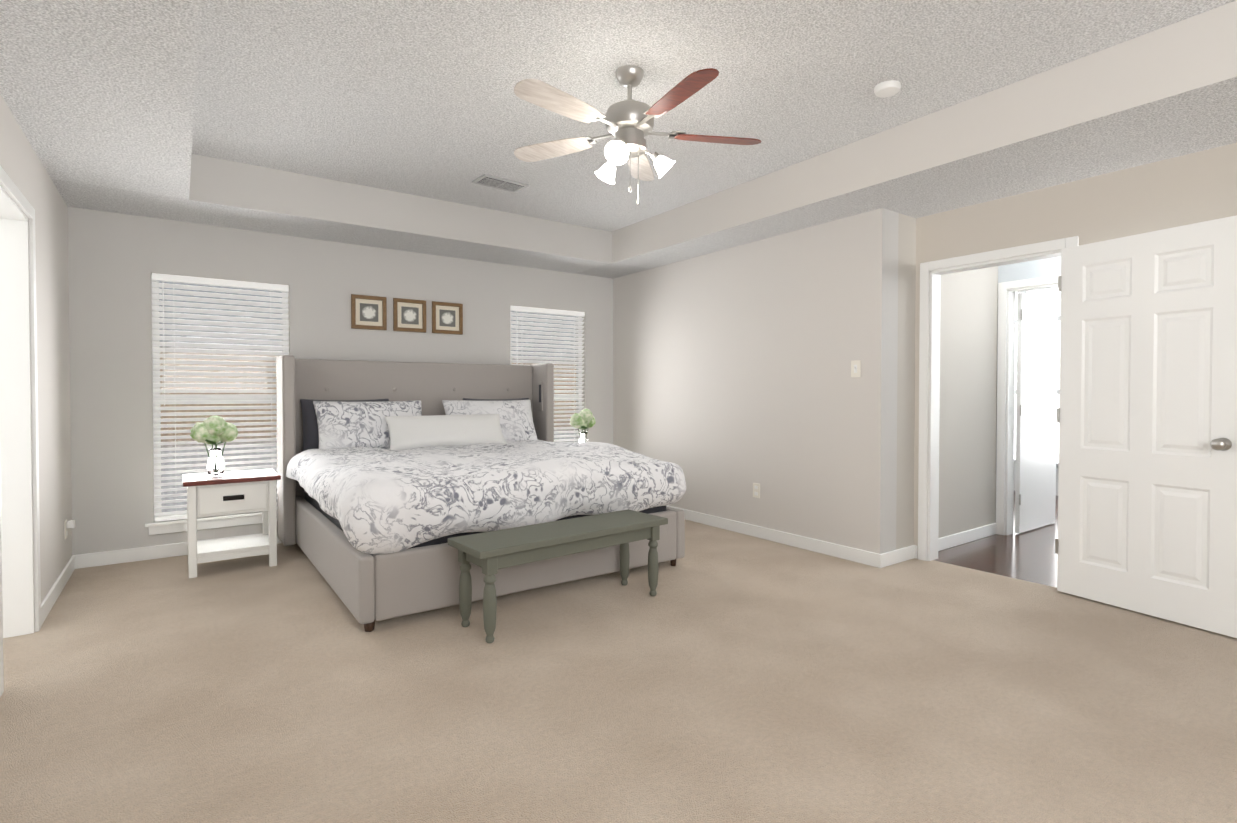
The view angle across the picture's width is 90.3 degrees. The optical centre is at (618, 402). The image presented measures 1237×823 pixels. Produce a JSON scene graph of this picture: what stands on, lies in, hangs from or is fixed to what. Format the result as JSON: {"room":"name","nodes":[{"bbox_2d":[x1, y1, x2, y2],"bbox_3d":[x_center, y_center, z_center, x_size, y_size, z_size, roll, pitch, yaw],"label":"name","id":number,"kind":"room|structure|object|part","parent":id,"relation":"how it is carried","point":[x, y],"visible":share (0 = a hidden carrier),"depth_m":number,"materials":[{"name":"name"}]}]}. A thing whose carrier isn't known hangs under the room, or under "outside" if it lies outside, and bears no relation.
{"room":"bedroom","nodes":[
{"label":"bedroom","id":0,"kind":"room"},
{"bbox_2d":[0,94,71,602],"bbox_3d":[-1.542,-0.044,1.035,0.120,2.440,7.550,-1,1,-36],"label":"wall","id":1,"kind":"structure","parent":0,"point":[21,165],"depth_m":3.49,"materials":[{"name":"paint"}]},
{"bbox_2d":[0,166,40,696],"bbox_3d":[-2.727,0.093,2.704,0.137,2.112,0.884,-1,1,-36],"label":"door frame","id":2,"kind":"structure","parent":1,"relation":"attached to","point":[20,595],"depth_m":3.00,"materials":[{"name":"white paint"}]},
{"bbox_2d":[41,555,76,625],"bbox_3d":[-3.308,1.087,3.632,0.014,0.095,1.260,-1,1,-36],"label":"baseboard","id":3,"kind":"structure","parent":1,"relation":"attached to","point":[50,599],"depth_m":3.55,"materials":[{"name":"white paint"}]},
{"bbox_2d":[64,519,67,538],"bbox_3d":[-3.513,0.805,3.911,0.009,0.118,0.075,-1,1,-36],"label":"outlet","id":4,"kind":"object","parent":1,"relation":"attached to","point":[65,529],"visible":0.85,"depth_m":3.88,"materials":[{"name":"white plastic"}]},
{"bbox_2d":[67,520,74,528],"bbox_3d":[-3.495,0.777,3.924,0.036,0.045,0.040,-1,1,-36],"label":"charger","id":5,"kind":"object","parent":4,"relation":"attached to","point":[70,523],"visible":0.98,"depth_m":3.91,"materials":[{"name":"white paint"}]},
{"bbox_2d":[67,206,612,554],"bbox_3d":[-1.910,-0.115,5.488,4.710,2.440,0.120,-1,1,-36],"label":"wall","id":6,"kind":"structure","parent":0,"point":[116,261],"depth_m":4.65,"materials":[{"name":"paint"}]},
{"bbox_2d":[77,531,281,568],"bbox_3d":[-1.871,1.058,5.452,4.470,0.095,0.014,-1,1,-36],"label":"baseboard","id":7,"kind":"structure","parent":6,"relation":"attached to","point":[175,549],"depth_m":4.34,"materials":[{"name":"white paint"}]},
{"bbox_2d":[145,511,262,534],"bbox_3d":[-2.989,0.900,4.683,0.980,0.085,0.098,-1,1,-36],"label":"sill","id":8,"kind":"structure","parent":6,"relation":"attached to","point":[178,525],"depth_m":4.59,"materials":[{"name":"white paint"}]},
{"bbox_2d":[151,274,288,520],"bbox_3d":[-3.032,-0.038,4.729,0.880,1.790,0.050,-1,1,-36],"label":"window","id":9,"kind":"structure","parent":6,"relation":"in","point":[198,450],"depth_m":4.66,"materials":[{"name":"white paint"}]},
{"bbox_2d":[152,273,288,521],"bbox_3d":[-2.994,-0.038,4.676,0.868,1.784,0.067,-1,1,-36],"label":"window blinds","id":10,"kind":"object","parent":9,"relation":"attached to","point":[163,278],"visible":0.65,"depth_m":4.62,"materials":[{"name":"white plastic"}]},
{"bbox_2d":[351,294,386,329],"bbox_3d":[-2.124,-0.766,5.237,0.285,0.285,0.022,-1,1,-36],"label":"picture","id":11,"kind":"object","parent":6,"relation":"attached to","point":[369,312],"visible":1,"depth_m":5.23,"materials":[{"name":"brown wood"}]},
{"bbox_2d":[393,298,425,332],"bbox_3d":[-1.844,-0.769,5.438,0.285,0.285,0.022,-1,1,-36],"label":"picture","id":12,"kind":"object","parent":6,"relation":"attached to","point":[409,315],"visible":0.98,"depth_m":5.43,"materials":[{"name":"brown wood"}]},
{"bbox_2d":[432,301,462,334],"bbox_3d":[-1.567,-0.772,5.636,0.285,0.285,0.022,-1,1,-36],"label":"picture","id":13,"kind":"object","parent":6,"relation":"attached to","point":[447,318],"visible":1,"depth_m":5.63,"materials":[{"name":"brown wood"}]},
{"bbox_2d":[510,311,581,442],"bbox_3d":[-0.759,-0.064,6.356,0.870,1.790,0.050,-1,1,-36],"label":"window","id":14,"kind":"structure","parent":6,"relation":"in","point":[554,364],"depth_m":6.44,"materials":[{"name":"white paint"}]},
{"bbox_2d":[510,305,584,442],"bbox_3d":[-0.721,-0.064,6.303,0.858,1.784,0.067,-1,1,-36],"label":"window blinds","id":15,"kind":"object","parent":14,"relation":"attached to","point":[516,309],"visible":0.44,"depth_m":6.37,"materials":[{"name":"white plastic"}]},
{"bbox_2d":[570,409,595,442],"bbox_3d":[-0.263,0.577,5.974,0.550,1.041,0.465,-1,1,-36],"label":"potted plant","id":16,"kind":"object","parent":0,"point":[583,419],"visible":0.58,"depth_m":5.83,"materials":[{"name":"green plant"}]},
{"bbox_2d":[579,432,587,442],"bbox_3d":[-0.334,0.377,5.899,0.100,0.187,0.098,-1,1,-36],"label":"vase","id":17,"kind":"object","parent":16,"relation":"on","point":[583,438],"depth_m":5.87,"materials":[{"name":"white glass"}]},
{"bbox_2d":[0,520,1236,822],"bbox_3d":[-0.086,1.188,2.171,6.350,0.060,7.670,-1,1,-36],"label":"floor carpet","id":18,"kind":"object","parent":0,"point":[724,676],"visible":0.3,"depth_m":2.37,"materials":[{"name":"beige carpet"}]},
{"bbox_2d":[182,415,280,577],"bbox_3d":[-2.674,0.605,4.248,0.550,1.039,0.465,-1,1,-36],"label":"nightstand","id":19,"kind":"object","parent":18,"relation":"on","point":[216,490],"visible":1,"depth_m":4.12,"materials":[{"name":"white wood"}]},
{"bbox_2d":[207,448,224,475],"bbox_3d":[-2.737,0.404,4.178,0.100,0.187,0.098,-1,1,-36],"label":"vase","id":20,"kind":"object","parent":19,"relation":"on","point":[215,466],"depth_m":4.15,"materials":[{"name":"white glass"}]},
{"bbox_3d":[-2.551,0.632,4.076,0.120,0.032,0.016,-1,1,-36],"label":"handle","id":21,"kind":"part","parent":19,"relation":"part of","materials":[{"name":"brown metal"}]},
{"bbox_2d":[276,355,685,631],"bbox_3d":[-1.056,0.384,4.519,2.290,1.472,2.393,-1,1,-36],"label":"bed","id":22,"kind":"object","parent":18,"relation":"on","point":[395,476],"visible":0.98,"depth_m":3.94,"materials":[{"name":"grey fabric"}]},
{"bbox_2d":[300,399,388,451],"bbox_3d":[-2.185,0.183,4.959,0.700,0.453,0.176,-1,1,-36],"label":"pillow","id":23,"kind":"object","parent":22,"relation":"on","point":[309,435],"depth_m":4.77,"materials":[{"name":"grey fabric"}]},
{"bbox_2d":[286,440,685,554],"bbox_3d":[-1.004,0.537,4.445,2.263,0.436,2.212,-1,1,-36],"label":"comforter","id":24,"kind":"object","parent":22,"relation":"on","point":[369,497],"depth_m":3.60,"materials":[{"name":"white fabric"}]},
{"bbox_2d":[463,398,528,400],"bbox_3d":[-1.112,0.171,5.728,0.700,0.453,0.178,-1,1,-36],"label":"pillow","id":25,"kind":"object","parent":22,"relation":"on","point":[464,399],"depth_m":5.72,"materials":[{"name":"grey fabric"}]},
{"bbox_2d":[448,509,667,642],"bbox_3d":[-0.288,0.911,3.369,1.210,0.455,0.360,-1,1,-40],"label":"bench","id":26,"kind":"object","parent":18,"relation":"on","point":[490,553],"visible":1,"depth_m":3.17,"materials":[{"name":"grey paint"}]},
{"bbox_2d":[0,0,1236,278],"bbox_3d":[0.463,-1.498,2.522,5.140,0.420,7.670,-1,1,-36],"label":"ceiling","id":27,"kind":"structure","parent":0,"point":[396,124],"depth_m":3.12,"materials":[{"name":"paint"}]},
{"bbox_2d":[472,174,528,192],"bbox_3d":[-0.870,-1.612,4.536,0.360,0.017,0.200,-1,1,-40],"label":"ceiling vent","id":28,"kind":"object","parent":27,"relation":"in","point":[499,183],"visible":1,"depth_m":4.51,"materials":[{"name":"grey metal"}]},
{"bbox_2d":[514,65,760,204],"bbox_3d":[0.052,-1.275,2.936,1.265,0.640,1.259,-1,1,-36],"label":"ceiling fan","id":29,"kind":"object","parent":27,"relation":"hanging from","point":[629,123],"visible":1,"depth_m":2.90,"materials":[{"name":"brown wood"}]},
{"bbox_2d":[874,80,900,97],"bbox_3d":[1.359,-1.579,3.107,0.128,0.036,0.128,-1,1,-36],"label":"smoke detector","id":30,"kind":"object","parent":27,"relation":"attached to","point":[889,88],"visible":1,"depth_m":3.08,"materials":[{"name":"white paint"}]},
{"bbox_2d":[613,208,896,553],"bbox_3d":[0.911,-0.115,5.491,0.120,2.440,3.160,-1,1,-36],"label":"wall","id":31,"kind":"structure","parent":0,"point":[733,380],"depth_m":4.90,"materials":[{"name":"paint"}]},
{"bbox_2d":[753,483,759,497],"bbox_3d":[1.138,0.727,5.077,0.009,0.118,0.075,-1,1,-36],"label":"outlet","id":32,"kind":"object","parent":31,"relation":"attached to","point":[756,490],"visible":1,"depth_m":5.07,"materials":[{"name":"white plastic"}]},
{"bbox_2d":[666,505,884,567],"bbox_3d":[0.867,1.058,5.457,0.014,0.095,3.154,-1,1,-36],"label":"baseboard","id":33,"kind":"structure","parent":31,"relation":"attached to","point":[882,560],"depth_m":4.78,"materials":[{"name":"white paint"}]},
{"bbox_2d":[851,360,860,376],"bbox_3d":[1.665,-0.236,4.319,0.016,0.118,0.075,-1,1,-36],"label":"light switch","id":34,"kind":"object","parent":31,"relation":"attached to","point":[855,368],"visible":1,"depth_m":4.32,"materials":[{"name":"white plastic"}]},
{"bbox_2d":[893,213,997,549],"bbox_3d":[2.512,-0.104,4.768,1.580,2.440,0.120,-1,1,-36],"label":"wall","id":35,"kind":"structure","parent":0,"point":[969,299],"depth_m":4.77,"materials":[{"name":"paint"}]},
{"bbox_2d":[885,545,916,566],"bbox_3d":[1.978,1.076,4.312,0.400,0.095,0.030,-1,1,-36],"label":"baseboard","id":36,"kind":"structure","parent":35,"relation":"attached to","point":[910,552],"depth_m":4.31,"materials":[{"name":"white paint"}]},
{"bbox_2d":[938,523,996,550],"bbox_3d":[2.713,1.068,4.848,1.180,0.095,0.014,-1,1,-36],"label":"baseboard","id":37,"kind":"structure","parent":35,"relation":"attached to","point":[949,541],"depth_m":4.87,"materials":[{"name":"white paint"}]},
{"bbox_2d":[934,491,1057,587],"bbox_3d":[4.093,1.139,5.268,4.050,0.060,3.200,-1,1,-36],"label":"floor","id":38,"kind":"structure","parent":0,"point":[1030,555],"depth_m":4.53,"materials":[{"name":"brown wood"}]},
{"bbox_2d":[996,256,1060,534],"bbox_3d":[4.078,-0.161,5.225,4.100,2.540,3.420,-1,1,-36],"label":"wall","id":39,"kind":"structure","parent":0,"point":[1031,269],"depth_m":4.99,"materials":[{"name":"white paint"}]},
{"bbox_2d":[996,275,1060,535],"bbox_3d":[3.499,0.059,4.838,0.137,2.112,0.904,-1,1,-36],"label":"door frame","id":40,"kind":"structure","parent":39,"relation":"attached to","point":[1008,291],"depth_m":5.13,"materials":[{"name":"white paint"}]},
{"bbox_2d":[1015,293,1057,532],"bbox_3d":[3.666,0.087,5.379,0.775,2.020,0.045,-1,1,-36],"label":"door leaf","id":41,"kind":"structure","parent":39,"relation":"in","point":[1036,418],"depth_m":5.33,"materials":[{"name":"white paint"}]},
{"bbox_2d":[1014,291,1059,495],"bbox_3d":[5.641,-0.129,6.357,0.040,2.440,3.200,-1,1,-36],"label":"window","id":42,"kind":"structure","parent":39,"relation":"in","point":[1057,464],"depth_m":7.13,"materials":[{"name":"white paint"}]},
{"bbox_2d":[914,143,1236,558],"bbox_3d":[3.459,-0.070,2.673,0.120,2.440,4.390,-1,1,-36],"label":"wall","id":43,"kind":"structure","parent":0,"point":[1193,188],"depth_m":3.57,"materials":[{"name":"paint"}]},
{"bbox_2d":[918,236,1078,560],"bbox_3d":[2.478,0.072,4.045,0.152,2.112,0.944,-1,1,-36],"label":"door frame","id":44,"kind":"structure","parent":43,"relation":"attached to","point":[929,415],"depth_m":4.34,"materials":[{"name":"white paint"}]},
{"bbox_2d":[1055,215,1236,637],"bbox_3d":[2.785,0.113,3.286,0.220,2.030,0.813,-1,1,-36],"label":"door","id":45,"kind":"structure","parent":43,"relation":"in","point":[1147,478],"depth_m":3.25,"materials":[{"name":"white paint"}]},
{"label":"outside","id":46,"kind":"structure","parent":0,"visible":0},
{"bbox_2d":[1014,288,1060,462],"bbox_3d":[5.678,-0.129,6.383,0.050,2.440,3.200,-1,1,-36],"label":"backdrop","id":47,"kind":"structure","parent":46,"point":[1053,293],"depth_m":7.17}
]}

